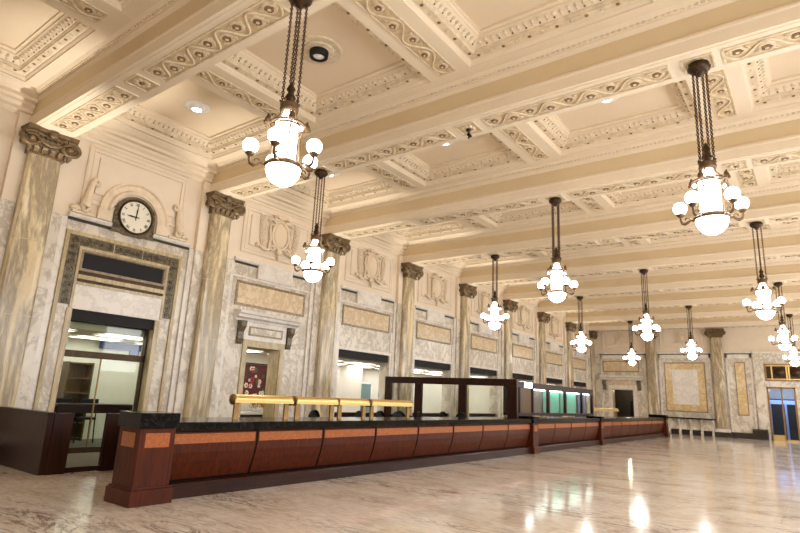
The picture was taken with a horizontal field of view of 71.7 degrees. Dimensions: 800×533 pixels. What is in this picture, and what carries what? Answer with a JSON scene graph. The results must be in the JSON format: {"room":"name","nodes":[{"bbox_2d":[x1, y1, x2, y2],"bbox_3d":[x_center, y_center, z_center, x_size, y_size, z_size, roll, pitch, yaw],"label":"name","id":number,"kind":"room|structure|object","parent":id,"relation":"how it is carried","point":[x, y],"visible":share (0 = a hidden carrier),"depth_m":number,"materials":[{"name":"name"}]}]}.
{"room":"public hall","nodes":[
{"label":"public hall","id":0,"kind":"room"},
{"bbox_2d":[63,337,489,438],"bbox_3d":[-1.579,5.242,23.217,3.150,3.400,47.100,-7,-16,36],"label":"wall","id":1,"kind":"structure","parent":0,"point":[117,380],"depth_m":16.97,"materials":[{"name":"paint"}]},
{"bbox_2d":[99,342,141,355],"bbox_3d":[-8.354,2.581,16.698,0.090,0.490,1.400,-7,-16,36],"label":"trim","id":2,"kind":"structure","parent":1,"relation":"attached to","point":[133,349],"depth_m":16.68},
{"bbox_2d":[242,362,267,394],"bbox_3d":[-5.024,3.952,18.990,0.050,1.260,1.580,-7,-16,36],"label":"floral painting","id":3,"kind":"object","parent":1,"relation":"attached to","point":[255,375],"visible":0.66,"depth_m":19.05,"materials":[{"name":"red fabric"}]},
{"bbox_2d":[360,382,371,411],"bbox_3d":[-1.627,6.362,25.242,0.060,2.140,0.910,-7,-16,36],"label":"door","id":4,"kind":"structure","parent":1,"relation":"in","point":[366,389],"depth_m":25.42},
{"bbox_2d":[0,74,590,416],"bbox_3d":[0.160,2.645,22.581,0.910,8.320,47.900,-7,-16,36],"label":"wall","id":5,"kind":"structure","parent":0,"point":[128,162],"depth_m":15.19,"materials":[{"name":"stone"}]},
{"bbox_2d":[70,178,101,217],"bbox_3d":[-7.308,-1.692,12.951,0.153,0.963,0.582,-7,-16,36],"label":"scroll","id":6,"kind":"object","parent":5,"relation":"on","point":[86,201],"visible":1,"depth_m":12.92},
{"bbox_2d":[47,308,159,453],"bbox_3d":[-7.075,2.726,13.093,0.480,3.180,2.240,-7,-16,36],"label":"window","id":7,"kind":"structure","parent":5,"relation":"in","point":[150,327],"depth_m":13.34,"materials":[{"name":"brown metal"}]},
{"bbox_2d":[79,249,166,286],"bbox_3d":[-6.741,0.063,13.595,0.060,0.500,2.120,-7,-16,36],"label":"window","id":8,"kind":"structure","parent":5,"relation":"in","point":[91,261],"depth_m":13.53,"materials":[{"name":"glass"}]},
{"bbox_2d":[95,183,168,236],"bbox_3d":[-6.631,-1.444,13.944,0.130,1.320,1.800,-7,-16,36],"label":"carving","id":9,"kind":"object","parent":5,"relation":"on","point":[109,195],"depth_m":13.84,"materials":[{"name":"stone"}]},
{"bbox_2d":[109,197,155,240],"bbox_3d":[-6.621,-1.233,13.879,0.120,1.020,1.140,-7,-16,36],"label":"wall clock","id":10,"kind":"object","parent":5,"relation":"attached to","point":[134,217],"visible":1,"depth_m":13.83,"materials":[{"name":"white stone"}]},
{"bbox_2d":[168,204,188,241],"bbox_3d":[-5.849,-1.177,14.850,0.149,0.960,0.582,-7,-16,36],"label":"scroll","id":11,"kind":"object","parent":5,"relation":"on","point":[179,235],"visible":1,"depth_m":14.77},
{"bbox_2d":[233,309,302,416],"bbox_3d":[-4.225,3.345,16.617,0.770,3.840,2.400,-7,-16,36],"label":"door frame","id":12,"kind":"structure","parent":5,"relation":"in","point":[255,330],"depth_m":16.91,"materials":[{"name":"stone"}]},
{"bbox_2d":[233,309,302,329],"bbox_3d":[-3.965,1.611,16.886,0.320,0.320,2.400,-7,-16,36],"label":"hood","id":13,"kind":"object","parent":12,"relation":"attached to","point":[245,316],"depth_m":16.72,"materials":[{"name":"stone"}]},
{"bbox_2d":[255,213,299,260],"bbox_3d":[-3.792,-0.905,17.607,0.130,1.510,1.839,-7,-16,36],"label":"carved cartouche","id":14,"kind":"object","parent":5,"relation":"attached to","point":[280,236],"visible":0.98,"depth_m":17.54,"materials":[{"name":"stone"}]},
{"bbox_2d":[334,349,388,416],"bbox_3d":[-1.539,4.712,20.291,0.470,3.100,2.930,-7,-16,36],"label":"window","id":15,"kind":"structure","parent":5,"relation":"in","point":[383,359],"depth_m":21.08,"materials":[{"name":"brown wood"}]},
{"bbox_2d":[355,248,386,286],"bbox_3d":[-1.050,0.059,21.172,0.130,1.510,1.839,-7,-16,36],"label":"carved cartouche","id":16,"kind":"object","parent":5,"relation":"attached to","point":[372,265],"visible":1,"depth_m":21.10,"materials":[{"name":"stone"}]},
{"bbox_2d":[412,360,450,416],"bbox_3d":[1.204,5.676,23.856,0.470,3.100,2.930,-7,-16,36],"label":"window","id":17,"kind":"structure","parent":5,"relation":"in","point":[446,368],"depth_m":24.86,"materials":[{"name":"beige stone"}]},
{"bbox_2d":[425,272,447,305],"bbox_3d":[1.693,1.022,24.737,0.130,1.510,1.839,-7,-16,36],"label":"carved cartouche","id":18,"kind":"object","parent":5,"relation":"attached to","point":[438,287],"visible":1,"depth_m":24.65,"materials":[{"name":"stone"}]},
{"bbox_2d":[469,367,497,416],"bbox_3d":[3.946,6.639,27.421,0.470,3.100,2.930,-7,-16,36],"label":"window","id":19,"kind":"structure","parent":5,"relation":"in","point":[493,390],"depth_m":28.40,"materials":[{"name":"beige stone"}]},
{"bbox_2d":[477,291,492,315],"bbox_3d":[4.436,1.986,28.302,0.130,1.510,1.839,-7,-16,36],"label":"carved cartouche","id":20,"kind":"object","parent":5,"relation":"attached to","point":[486,299],"visible":0.77,"depth_m":28.12,"materials":[{"name":"stone"}]},
{"bbox_2d":[513,373,533,382],"bbox_3d":[6.689,7.603,30.986,0.470,3.100,2.930,-7,-16,36],"label":"window","id":21,"kind":"structure","parent":5,"relation":"in","point":[528,378],"depth_m":31.50,"materials":[{"name":"brown wood"}]},
{"bbox_2d":[517,305,530,330],"bbox_3d":[7.178,2.949,31.867,0.130,1.510,1.839,-7,-16,36],"label":"carved cartouche","id":22,"kind":"object","parent":5,"relation":"attached to","point":[525,314],"visible":1,"depth_m":31.76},
{"bbox_2d":[546,378,562,416],"bbox_3d":[9.432,8.566,34.551,0.470,3.100,2.930,-7,-16,36],"label":"window","id":23,"kind":"structure","parent":5,"relation":"in","point":[558,382],"depth_m":34.99,"materials":[{"name":"brown wood"}]},
{"bbox_2d":[549,316,560,338],"bbox_3d":[9.921,3.913,35.432,0.130,1.510,1.839,-7,-16,36],"label":"carved cartouche","id":24,"kind":"object","parent":5,"relation":"attached to","point":[555,323],"visible":0.98,"depth_m":35.31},
{"bbox_2d":[574,382,587,416],"bbox_3d":[12.175,9.530,38.116,0.470,3.100,2.930,-7,-16,36],"label":"window","id":25,"kind":"structure","parent":5,"relation":"in","point":[581,385],"depth_m":38.99,"materials":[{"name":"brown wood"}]},
{"bbox_2d":[68,321,579,387],"bbox_3d":[-1.516,3.907,23.530,3.150,0.655,47.100,-7,-16,36],"label":"ceiling","id":26,"kind":"structure","parent":0,"point":[76,329],"depth_m":15.10,"materials":[{"name":"white"}]},
{"bbox_2d":[0,0,799,283],"bbox_3d":[6.955,-1.933,18.591,17.330,0.718,47.900,-7,-16,36],"label":"ceiling","id":27,"kind":"structure","parent":0,"point":[393,50],"depth_m":11.59,"materials":[{"name":"beige paint"}]},
{"bbox_2d":[29,0,337,137],"bbox_3d":[-1.329,-4.321,7.733,16.530,1.275,1.040,-7,-16,36],"label":"ceiling beam","id":28,"kind":"structure","parent":27,"relation":"attached to","point":[171,42],"depth_m":9.53,"materials":[{"name":"beige paint"}]},
{"bbox_2d":[243,0,321,186],"bbox_3d":[-1.447,-2.359,7.311,1.002,2.790,0.962,11,-15,-31],"label":"chandelier","id":29,"kind":"object","parent":28,"relation":"hanging from","point":[282,169],"visible":1,"depth_m":6.98,"materials":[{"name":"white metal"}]},
{"bbox_2d":[184,100,209,113],"bbox_3d":[-4.865,-3.790,13.277,0.600,0.100,0.600,-7,-16,36],"label":"ceiling light","id":30,"kind":"object","parent":27,"relation":"attached to","point":[195,106],"visible":1,"depth_m":13.17,"materials":[{"name":"white"}]},
{"bbox_2d":[296,35,342,63],"bbox_3d":[-1.588,-4.169,10.858,0.920,0.170,0.920,-7,-16,36],"label":"ceiling light","id":31,"kind":"object","parent":27,"relation":"attached to","point":[318,49],"visible":0.95,"depth_m":10.76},
{"bbox_2d":[210,0,799,199],"bbox_3d":[1.413,-3.358,11.298,16.530,1.275,1.040,-7,-16,36],"label":"ceiling beam","id":32,"kind":"structure","parent":27,"relation":"attached to","point":[655,49],"depth_m":9.89,"materials":[{"name":"beige paint"}]},
{"bbox_2d":[292,169,334,281],"bbox_3d":[-2.031,-0.991,13.264,0.962,2.790,1.002,7,-14,-18],"label":"chandelier","id":33,"kind":"object","parent":32,"relation":"hanging from","point":[312,273],"visible":1,"depth_m":13.03,"materials":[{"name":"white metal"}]},
{"bbox_2d":[673,59,749,234],"bbox_3d":[4.601,-1.826,8.384,0.962,2.790,1.002,9,-15,-27],"label":"chandelier","id":34,"kind":"object","parent":32,"relation":"hanging from","point":[711,220],"visible":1,"depth_m":8.14,"materials":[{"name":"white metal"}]},
{"bbox_2d":[324,107,799,238],"bbox_3d":[4.156,-2.394,14.863,16.530,1.275,1.040,-7,-16,36],"label":"ceiling beam","id":35,"kind":"structure","parent":27,"relation":"attached to","point":[773,138],"depth_m":14.00,"materials":[{"name":"beige paint"}]},
{"bbox_2d":[538,197,577,302],"bbox_3d":[4.026,-0.446,14.387,0.962,2.790,1.002,11,-15,-31],"label":"chandelier","id":36,"kind":"object","parent":35,"relation":"hanging from","point":[557,293],"visible":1,"depth_m":14.14,"materials":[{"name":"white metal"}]},
{"bbox_2d":[403,182,799,265],"bbox_3d":[6.899,-1.431,18.428,16.530,1.275,1.040,-7,-16,36],"label":"ceiling beam","id":37,"kind":"structure","parent":27,"relation":"attached to","point":[780,203],"depth_m":18.23,"materials":[{"name":"beige paint"}]},
{"bbox_2d":[481,254,508,329],"bbox_3d":[3.453,0.937,20.399,0.962,2.790,1.002,5,-13,-10],"label":"chandelier","id":38,"kind":"object","parent":37,"relation":"hanging from","point":[495,321],"visible":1,"depth_m":20.18,"materials":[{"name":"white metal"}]},
{"bbox_2d":[743,221,785,319],"bbox_3d":[10.084,0.109,15.548,0.962,2.790,1.002,-3,-14,23],"label":"chandelier","id":39,"kind":"object","parent":37,"relation":"hanging from","point":[763,309],"visible":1,"depth_m":15.35,"materials":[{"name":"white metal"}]},
{"bbox_2d":[459,228,799,285],"bbox_3d":[9.641,-0.467,21.993,16.530,1.275,1.040,-7,-16,36],"label":"ceiling beam","id":40,"kind":"structure","parent":27,"relation":"attached to","point":[779,244],"depth_m":21.45,"materials":[{"name":"beige paint"}]},
{"bbox_2d":[632,269,659,340],"bbox_3d":[9.515,1.481,21.513,0.962,2.790,1.002,13,-17,-38],"label":"chandelier","id":41,"kind":"object","parent":40,"relation":"hanging from","point":[646,328],"visible":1,"depth_m":21.31,"materials":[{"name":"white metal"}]},
{"bbox_2d":[503,258,799,301],"bbox_3d":[12.384,0.497,25.558,16.530,1.275,1.040,-7,-16,36],"label":"ceiling beam","id":42,"kind":"structure","parent":27,"relation":"attached to","point":[784,271],"depth_m":25.04,"materials":[{"name":"beige paint"}]},
{"bbox_2d":[570,296,591,351],"bbox_3d":[8.944,2.871,27.558,0.962,2.790,1.002,-6,-16,32],"label":"chandelier","id":43,"kind":"object","parent":42,"relation":"hanging from","point":[581,347],"visible":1,"depth_m":27.31,"materials":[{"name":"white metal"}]},
{"bbox_2d":[769,282,797,350],"bbox_3d":[15.576,2.027,22.638,0.962,2.790,1.002,13,-17,-38],"label":"chandelier","id":44,"kind":"object","parent":42,"relation":"hanging from","point":[784,344],"visible":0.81,"depth_m":22.43,"materials":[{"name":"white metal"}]},
{"bbox_2d":[538,282,799,313],"bbox_3d":[15.127,1.460,29.123,16.530,1.275,1.040,-7,-16,36],"label":"ceiling beam","id":45,"kind":"structure","parent":27,"relation":"attached to","point":[791,291],"depth_m":29.28,"materials":[{"name":"beige paint"}]},
{"bbox_2d":[681,305,701,359],"bbox_3d":[15.000,3.408,28.643,0.962,2.790,1.002,13,-17,-38],"label":"chandelier","id":46,"kind":"object","parent":45,"relation":"hanging from","point":[691,350],"visible":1,"depth_m":28.44,"materials":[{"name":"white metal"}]},
{"bbox_2d":[565,301,799,323],"bbox_3d":[17.869,2.424,32.688,16.530,1.275,1.040,-7,-16,36],"label":"ceiling beam","id":47,"kind":"structure","parent":27,"relation":"attached to","point":[790,307],"depth_m":33.11,"materials":[{"name":"beige paint"}]},
{"bbox_2d":[623,321,639,365],"bbox_3d":[14.430,4.798,34.688,0.962,2.790,1.002,-6,-16,32],"label":"chandelier","id":48,"kind":"object","parent":47,"relation":"hanging from","point":[631,352],"visible":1,"depth_m":34.47,"materials":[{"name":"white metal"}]},
{"bbox_2d":[782,314,799,365],"bbox_3d":[21.061,3.954,29.768,0.962,2.790,1.002,13,-17,-38],"label":"chandelier","id":49,"kind":"object","parent":47,"relation":"hanging from","point":[794,361],"visible":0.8,"depth_m":29.59,"materials":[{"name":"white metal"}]},
{"bbox_2d":[588,315,799,331],"bbox_3d":[20.612,3.387,36.253,16.530,1.275,1.040,-7,-16,36],"label":"ceiling beam","id":50,"kind":"structure","parent":27,"relation":"attached to","point":[755,321],"depth_m":36.27,"materials":[{"name":"beige paint"}]},
{"bbox_2d":[0,433,799,532],"bbox_3d":[3.542,6.333,18.983,24.930,0.212,47.900,-7,-16,36],"label":"floor","id":51,"kind":"structure","parent":0,"point":[676,483],"depth_m":8.92,"materials":[{"name":"stone"}]},
{"bbox_2d":[0,122,81,406],"bbox_3d":[-7.856,0.406,11.477,0.438,6.885,1.259,-7,-16,36],"label":"column","id":52,"kind":"structure","parent":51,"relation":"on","point":[46,150],"depth_m":11.67,"materials":[{"name":"stone"}]},
{"bbox_2d":[0,406,119,475],"bbox_3d":[-5.756,3.183,10.067,4.368,1.030,1.372,2,-13,4],"label":"wall","id":53,"kind":"structure","parent":51,"relation":"on","point":[36,442],"depth_m":9.85,"materials":[{"name":"brown wood"}]},
{"bbox_2d":[54,398,72,411],"bbox_3d":[-8.897,3.965,14.289,0.514,1.129,0.492,-3,-14,23],"label":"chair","id":54,"kind":"object","parent":51,"relation":"on","point":[58,400],"visible":0.22,"depth_m":14.26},
{"bbox_2d":[54,361,94,440],"bbox_3d":[-9.035,3.699,15.267,0.420,2.100,0.680,-7,-16,36],"label":"bookcase","id":55,"kind":"object","parent":51,"relation":"on","point":[75,381],"visible":0.56,"depth_m":15.46,"materials":[{"name":"brown wood"}]},
{"bbox_2d":[73,399,98,442],"bbox_3d":[-8.440,4.106,14.802,0.492,1.129,0.514,15,-18,-42],"label":"chair","id":56,"kind":"object","parent":51,"relation":"on","point":[78,417],"visible":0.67,"depth_m":14.69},
{"bbox_2d":[55,403,132,412],"bbox_3d":[-7.830,4.012,14.036,0.700,1.040,2.000,-7,-16,36],"label":"office desk","id":57,"kind":"object","parent":51,"relation":"on","point":[61,407],"visible":0.47,"depth_m":13.82,"materials":[{"name":"brown wood"}]},
{"bbox_2d":[104,411,180,507],"bbox_3d":[-3.587,2.659,7.770,0.660,1.200,0.620,-7,-16,36],"label":"pedestal","id":58,"kind":"object","parent":51,"relation":"on","point":[145,446],"visible":1,"depth_m":7.57,"materials":[{"name":"brown wood"}]},
{"bbox_2d":[182,190,245,416],"bbox_3d":[-5.113,1.369,15.042,0.438,6.885,1.259,-7,-16,36],"label":"column","id":59,"kind":"structure","parent":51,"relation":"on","point":[223,208],"depth_m":15.08,"materials":[{"name":"stone"}]},
{"bbox_2d":[240,411,262,416],"bbox_3d":[-4.844,5.245,18.309,0.500,0.860,1.600,-7,-16,36],"label":"console table","id":60,"kind":"object","parent":51,"relation":"on","point":[242,413],"visible":0.1,"depth_m":18.06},
{"bbox_2d":[248,403,263,411],"bbox_3d":[-4.733,4.608,18.468,0.380,0.463,0.948,-7,-16,36],"label":"flower arrangement","id":61,"kind":"object","parent":60,"relation":"on","point":[255,408],"visible":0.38,"depth_m":18.30,"materials":[{"name":"plant"}]},
{"bbox_2d":[252,407,262,411],"bbox_3d":[-4.751,4.760,18.433,0.360,0.150,0.360,-7,-16,36],"label":"bowl","id":62,"kind":"object","parent":60,"relation":"on","point":[255,409],"depth_m":18.30,"materials":[{"name":"ceramic"}]},
{"bbox_2d":[308,410,319,416],"bbox_3d":[-1.796,3.988,13.079,0.665,1.146,0.658,-2,-14,20],"label":"office chair","id":63,"kind":"object","parent":51,"relation":"on","point":[314,413],"visible":0.02,"depth_m":13.36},
{"bbox_2d":[311,233,350,416],"bbox_3d":[-2.370,2.333,18.607,0.438,6.885,1.259,-7,-16,36],"label":"pilaster","id":64,"kind":"object","parent":51,"relation":"on","point":[335,245],"visible":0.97,"depth_m":18.66,"materials":[{"name":"stone"}]},
{"bbox_2d":[169,417,531,498],"bbox_3d":[-0.011,4.139,13.076,1.200,1.065,12.490,-7,-16,36],"label":"counter","id":65,"kind":"object","parent":51,"relation":"on","point":[212,455],"depth_m":10.38,"materials":[{"name":"brown wood"}]},
{"bbox_2d":[229,394,293,418],"bbox_3d":[-2.488,2.539,10.015,0.184,0.427,1.340,-7,-16,36],"label":"lamp","id":66,"kind":"object","parent":65,"relation":"on","point":[235,400],"visible":0.99,"depth_m":9.89,"materials":[{"name":"gold metal"}]},
{"bbox_2d":[229,394,293,405],"bbox_3d":[-2.482,2.420,10.043,0.184,0.184,1.340,-7,-16,36],"label":"hood","id":67,"kind":"object","parent":66,"relation":"attached to","point":[234,399],"depth_m":9.90,"materials":[{"name":"gold metal"}]},
{"bbox_2d":[293,396,338,418],"bbox_3d":[-1.695,2.817,11.046,0.184,0.427,1.160,-7,-16,36],"label":"lamp","id":68,"kind":"object","parent":65,"relation":"on","point":[332,402],"visible":0.82,"depth_m":10.97,"materials":[{"name":"gold metal"}]},
{"bbox_2d":[293,396,338,406],"bbox_3d":[-1.689,2.699,11.073,0.184,0.184,1.160,-7,-16,36],"label":"hood","id":69,"kind":"object","parent":68,"relation":"attached to","point":[332,402],"depth_m":10.98,"materials":[{"name":"gold metal"}]},
{"bbox_2d":[336,398,369,418],"bbox_3d":[-1.033,3.050,11.906,0.184,0.427,0.980,-7,-16,36],"label":"lamp","id":70,"kind":"object","parent":65,"relation":"on","point":[364,403],"visible":0.8,"depth_m":11.86,"materials":[{"name":"gold metal"}]},
{"bbox_2d":[336,398,369,406],"bbox_3d":[-1.028,2.932,11.934,0.184,0.184,0.980,-7,-16,36],"label":"hood","id":71,"kind":"object","parent":70,"relation":"attached to","point":[342,401],"depth_m":11.86,"materials":[{"name":"gold metal"}]},
{"bbox_2d":[176,417,531,431],"bbox_3d":[0.011,3.687,13.182,1.200,0.135,12.490,-7,-16,36],"label":"countertop","id":72,"kind":"structure","parent":65,"relation":"on","point":[187,424],"depth_m":10.53,"materials":[{"name":"black stone"}]},
{"bbox_2d":[369,399,412,418],"bbox_3d":[-0.222,3.334,12.960,0.184,0.427,1.580,-7,-16,36],"label":"lamp","id":73,"kind":"object","parent":65,"relation":"on","point":[373,402],"visible":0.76,"depth_m":12.83,"materials":[{"name":"gold metal"}]},
{"bbox_2d":[369,399,412,407],"bbox_3d":[-0.217,3.216,12.988,0.184,0.184,1.580,-7,-16,36],"label":"hood","id":74,"kind":"object","parent":73,"relation":"attached to","point":[373,402],"depth_m":12.86,"materials":[{"name":"gold metal"}]},
{"bbox_2d":[375,411,384,416],"bbox_3d":[-0.306,4.511,15.016,0.665,1.146,0.658,-4,-15,25],"label":"office chair","id":75,"kind":"object","parent":51,"relation":"on","point":[378,413],"visible":0.02,"depth_m":15.31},
{"bbox_2d":[392,411,404,416],"bbox_3d":[0.141,4.668,15.597,0.658,1.146,0.665,14,-17,-40],"label":"office chair","id":76,"kind":"object","parent":51,"relation":"on","point":[397,413],"visible":0.03,"depth_m":15.97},
{"bbox_2d":[397,262,423,414],"bbox_3d":[0.372,3.296,22.172,0.438,6.885,1.259,-7,-16,36],"label":"pilaster","id":77,"kind":"object","parent":51,"relation":"on","point":[410,271],"visible":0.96,"depth_m":22.30,"materials":[{"name":"stone"}]},
{"bbox_2d":[384,376,517,417],"bbox_3d":[1.591,5.019,19.226,5.380,2.278,0.140,-7,-16,36],"label":"screen","id":78,"kind":"object","parent":51,"relation":"on","point":[512,384],"visible":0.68,"depth_m":19.02,"materials":[{"name":"brown wood"}]},
{"bbox_2d":[459,283,476,416],"bbox_3d":[3.115,4.260,25.737,0.438,6.885,1.259,-7,-16,36],"label":"pilaster","id":79,"kind":"object","parent":51,"relation":"on","point":[467,291],"visible":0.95,"depth_m":25.95,"materials":[{"name":"stone"}]},
{"bbox_2d":[503,299,517,416],"bbox_3d":[5.858,5.223,29.302,0.438,6.885,1.259,-7,-16,36],"label":"pilaster","id":80,"kind":"object","parent":51,"relation":"on","point":[510,306],"visible":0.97,"depth_m":29.51,"materials":[{"name":"stone"}]},
{"bbox_2d":[518,416,540,453],"bbox_3d":[4.126,5.433,17.938,0.680,1.140,0.500,-7,-16,36],"label":"pedestal","id":81,"kind":"object","parent":51,"relation":"on","point":[532,442],"visible":0.54,"depth_m":17.69,"materials":[{"name":"brown wood"}]},
{"bbox_2d":[537,312,550,416],"bbox_3d":[8.600,6.187,32.867,0.438,6.885,1.259,-7,-16,36],"label":"pilaster","id":82,"kind":"object","parent":51,"relation":"on","point":[543,317],"visible":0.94,"depth_m":33.09,"materials":[{"name":"stone"}]},
{"bbox_2d":[538,417,599,452],"bbox_3d":[5.919,6.222,20.784,1.200,1.065,6.360,-7,-16,36],"label":"counter","id":83,"kind":"object","parent":51,"relation":"on","point":[554,433],"depth_m":20.21,"materials":[{"name":"brown wood"}]},
{"bbox_2d":[503,381,593,415],"bbox_3d":[5.900,5.129,21.191,0.550,1.095,7.530,-7,-16,36],"label":"booth","id":84,"kind":"object","parent":83,"relation":"on","point":[542,399],"visible":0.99,"depth_m":20.63,"materials":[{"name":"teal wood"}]},
{"bbox_2d":[534,390,541,412],"bbox_3d":[4.798,4.788,19.724,0.038,0.800,1.280,-7,-16,36],"label":"blind","id":85,"kind":"object","parent":84,"relation":"hanging from","point":[537,394],"depth_m":19.93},
{"bbox_2d":[543,390,558,412],"bbox_3d":[5.723,5.112,20.925,0.038,0.800,1.577,-7,-16,36],"label":"blind","id":86,"kind":"object","parent":84,"relation":"hanging from","point":[554,396],"depth_m":21.01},
{"bbox_2d":[560,392,575,412],"bbox_3d":[6.784,5.485,22.305,0.038,0.800,1.735,-7,-16,36],"label":"blind","id":87,"kind":"object","parent":84,"relation":"hanging from","point":[571,398],"depth_m":22.42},
{"bbox_2d":[577,394,586,412],"bbox_3d":[7.738,5.820,23.545,0.038,0.800,1.125,-7,-16,36],"label":"blind","id":88,"kind":"object","parent":84,"relation":"hanging from","point":[578,396],"depth_m":23.63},
{"bbox_2d":[539,417,599,422],"bbox_3d":[5.940,5.770,20.890,1.200,0.135,6.360,-7,-16,36],"label":"countertop","id":89,"kind":"structure","parent":83,"relation":"on","point":[541,419],"depth_m":20.37,"materials":[{"name":"black stone"}]},
{"bbox_2d":[565,322,576,416],"bbox_3d":[11.343,7.151,36.432,0.438,6.885,1.259,-7,-16,36],"label":"pilaster","id":90,"kind":"object","parent":51,"relation":"on","point":[570,326],"visible":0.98,"depth_m":36.63,"materials":[{"name":"stone"}]},
{"bbox_2d":[589,330,597,415],"bbox_3d":[14.086,8.114,39.997,0.438,6.885,1.057,-7,-16,36],"label":"pilaster","id":91,"kind":"object","parent":51,"relation":"on","point":[593,334],"visible":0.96,"depth_m":40.11,"materials":[{"name":"stone"}]},
{"bbox_2d":[586,416,605,444],"bbox_3d":[8.210,6.867,23.247,0.680,1.140,0.440,-7,-16,36],"label":"pedestal","id":92,"kind":"object","parent":51,"relation":"on","point":[600,435],"visible":0.45,"depth_m":23.02,"materials":[{"name":"brown wood"}]},
{"bbox_2d":[585,417,664,443],"bbox_3d":[11.494,8.180,28.030,1.200,1.065,11.420,-7,-16,36],"label":"counter","id":93,"kind":"object","parent":51,"relation":"on","point":[616,429],"depth_m":26.93,"materials":[{"name":"brown wood"}]},
{"bbox_2d":[594,408,618,416],"bbox_3d":[9.461,6.736,25.546,0.184,0.427,3.700,-7,-16,36],"label":"lamp","id":94,"kind":"object","parent":93,"relation":"on","point":[616,410],"visible":0.66,"depth_m":25.63,"materials":[{"name":"gold metal"}]},
{"bbox_2d":[594,408,618,411],"bbox_3d":[9.466,6.618,25.574,0.184,0.184,3.700,-7,-16,36],"label":"hood","id":95,"kind":"object","parent":94,"relation":"attached to","point":[595,409],"depth_m":25.56,"materials":[{"name":"gold metal"}]},
{"bbox_2d":[585,417,664,421],"bbox_3d":[11.515,7.728,28.136,1.200,0.135,11.420,-7,-16,36],"label":"countertop","id":96,"kind":"structure","parent":93,"relation":"on","point":[606,419],"depth_m":27.09,"materials":[{"name":"black stone"}]},
{"bbox_2d":[640,330,659,414],"bbox_3d":[17.265,7.820,37.958,1.259,6.816,0.438,-7,-16,36],"label":"pilaster","id":97,"kind":"object","parent":51,"relation":"on","point":[650,346],"visible":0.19,"depth_m":38.03,"materials":[{"name":"stone"}]},
{"bbox_2d":[648,414,669,436],"bbox_3d":[15.236,9.346,32.597,1.020,1.220,0.590,-7,-16,36],"label":"pedestal","id":98,"kind":"object","parent":51,"relation":"on","point":[665,430],"visible":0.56,"depth_m":32.25,"materials":[{"name":"brown wood"}]},
{"bbox_2d":[668,417,715,436],"bbox_3d":[18.906,10.387,36.002,2.840,1.080,0.550,-7,-16,36],"label":"bench","id":99,"kind":"object","parent":51,"relation":"on","point":[680,423],"visible":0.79,"depth_m":35.97,"materials":[{"name":"beige stone"}]},
{"bbox_2d":[704,328,732,437],"bbox_3d":[20.487,7.415,35.588,1.259,6.816,0.438,-7,-16,36],"label":"pilaster","id":100,"kind":"object","parent":51,"relation":"on","point":[723,429],"visible":1,"depth_m":35.59,"materials":[{"name":"stone"}]},
{"bbox_2d":[753,429,768,439],"bbox_3d":[21.982,10.238,33.747,0.800,0.620,0.270,-7,-16,36],"label":"wall heater","id":101,"kind":"object","parent":51,"relation":"on","point":[758,434],"visible":1,"depth_m":33.66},
{"bbox_2d":[615,390,632,416],"bbox_3d":[16.629,10.160,40.138,3.600,3.400,2.100,-7,-16,36],"label":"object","id":102,"kind":"structure","parent":0,"point":[623,398],"depth_m":41.31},
{"bbox_2d":[630,401,633,416],"bbox_3d":[17.170,10.841,40.317,0.600,2.000,0.552,-7,-16,36],"label":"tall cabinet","id":103,"kind":"object","parent":102,"relation":"on","point":[631,402],"visible":0.13,"depth_m":40.33,"materials":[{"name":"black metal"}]},
{"bbox_2d":[594,325,799,439],"bbox_3d":[20.819,6.744,35.960,17.330,8.320,0.910,-7,-16,36],"label":"wall","id":104,"kind":"structure","parent":0,"point":[686,389],"depth_m":36.47,"materials":[{"name":"stone"}]},
{"bbox_2d":[613,333,628,345],"bbox_3d":[15.942,5.266,39.990,1.129,0.918,0.071,-7,-16,36],"label":"carved cartouche","id":105,"kind":"object","parent":104,"relation":"attached to","point":[621,339],"visible":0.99,"depth_m":39.96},
{"bbox_2d":[599,375,643,416],"bbox_3d":[15.744,9.591,39.159,2.950,3.780,0.810,-7,-16,36],"label":"door frame","id":106,"kind":"structure","parent":104,"relation":"in","point":[616,382],"depth_m":39.30,"materials":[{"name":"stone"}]},
{"bbox_2d":[599,375,643,380],"bbox_3d":[15.687,7.891,39.373,2.950,0.380,0.360,-7,-16,36],"label":"hood","id":107,"kind":"object","parent":106,"relation":"attached to","point":[602,377],"depth_m":39.27,"materials":[{"name":"stone"}]},
{"bbox_2d":[674,331,689,344],"bbox_3d":[19.156,4.862,37.627,1.129,0.918,0.071,-7,-16,36],"label":"carved cartouche","id":108,"kind":"object","parent":104,"relation":"attached to","point":[681,338],"visible":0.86,"depth_m":37.65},
{"bbox_2d":[671,429,752,438],"bbox_3d":[18.455,10.892,36.626,10.120,0.340,0.060,-7,-16,36],"label":"baseboard","id":109,"kind":"structure","parent":104,"relation":"attached to","point":[674,431],"depth_m":35.58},
{"bbox_2d":[764,364,799,381],"bbox_3d":[23.615,6.474,33.811,2.300,1.040,0.100,-7,-16,36],"label":"window","id":110,"kind":"structure","parent":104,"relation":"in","point":[773,372],"depth_m":33.94,"materials":[{"name":"gold metal"}]},
{"bbox_2d":[766,387,799,441],"bbox_3d":[23.246,8.943,33.583,1.460,3.180,0.160,-7,-16,36],"label":"door","id":111,"kind":"structure","parent":104,"relation":"in","point":[774,437],"depth_m":33.50,"materials":[{"name":"gold metal"}]},
{"bbox_2d":[769,381,798,440],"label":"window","id":112,"kind":"structure","parent":0,"point":[773,393],"depth_m":35.74,"materials":[{"name":"glass"}]},
{"bbox_2d":[771,404,787,439],"bbox_3d":[24.387,9.967,35.621,0.720,2.180,0.110,-7,-16,36],"label":"door","id":113,"kind":"structure","parent":112,"relation":"in","point":[777,413],"depth_m":35.66,"materials":[{"name":"black glass"}]},
{"bbox_2d":[787,404,798,439],"bbox_3d":[25.069,9.882,35.120,0.720,2.180,0.110,-7,-16,36],"label":"door","id":114,"kind":"structure","parent":112,"relation":"in","point":[792,419],"depth_m":35.19,"materials":[{"name":"black glass"}]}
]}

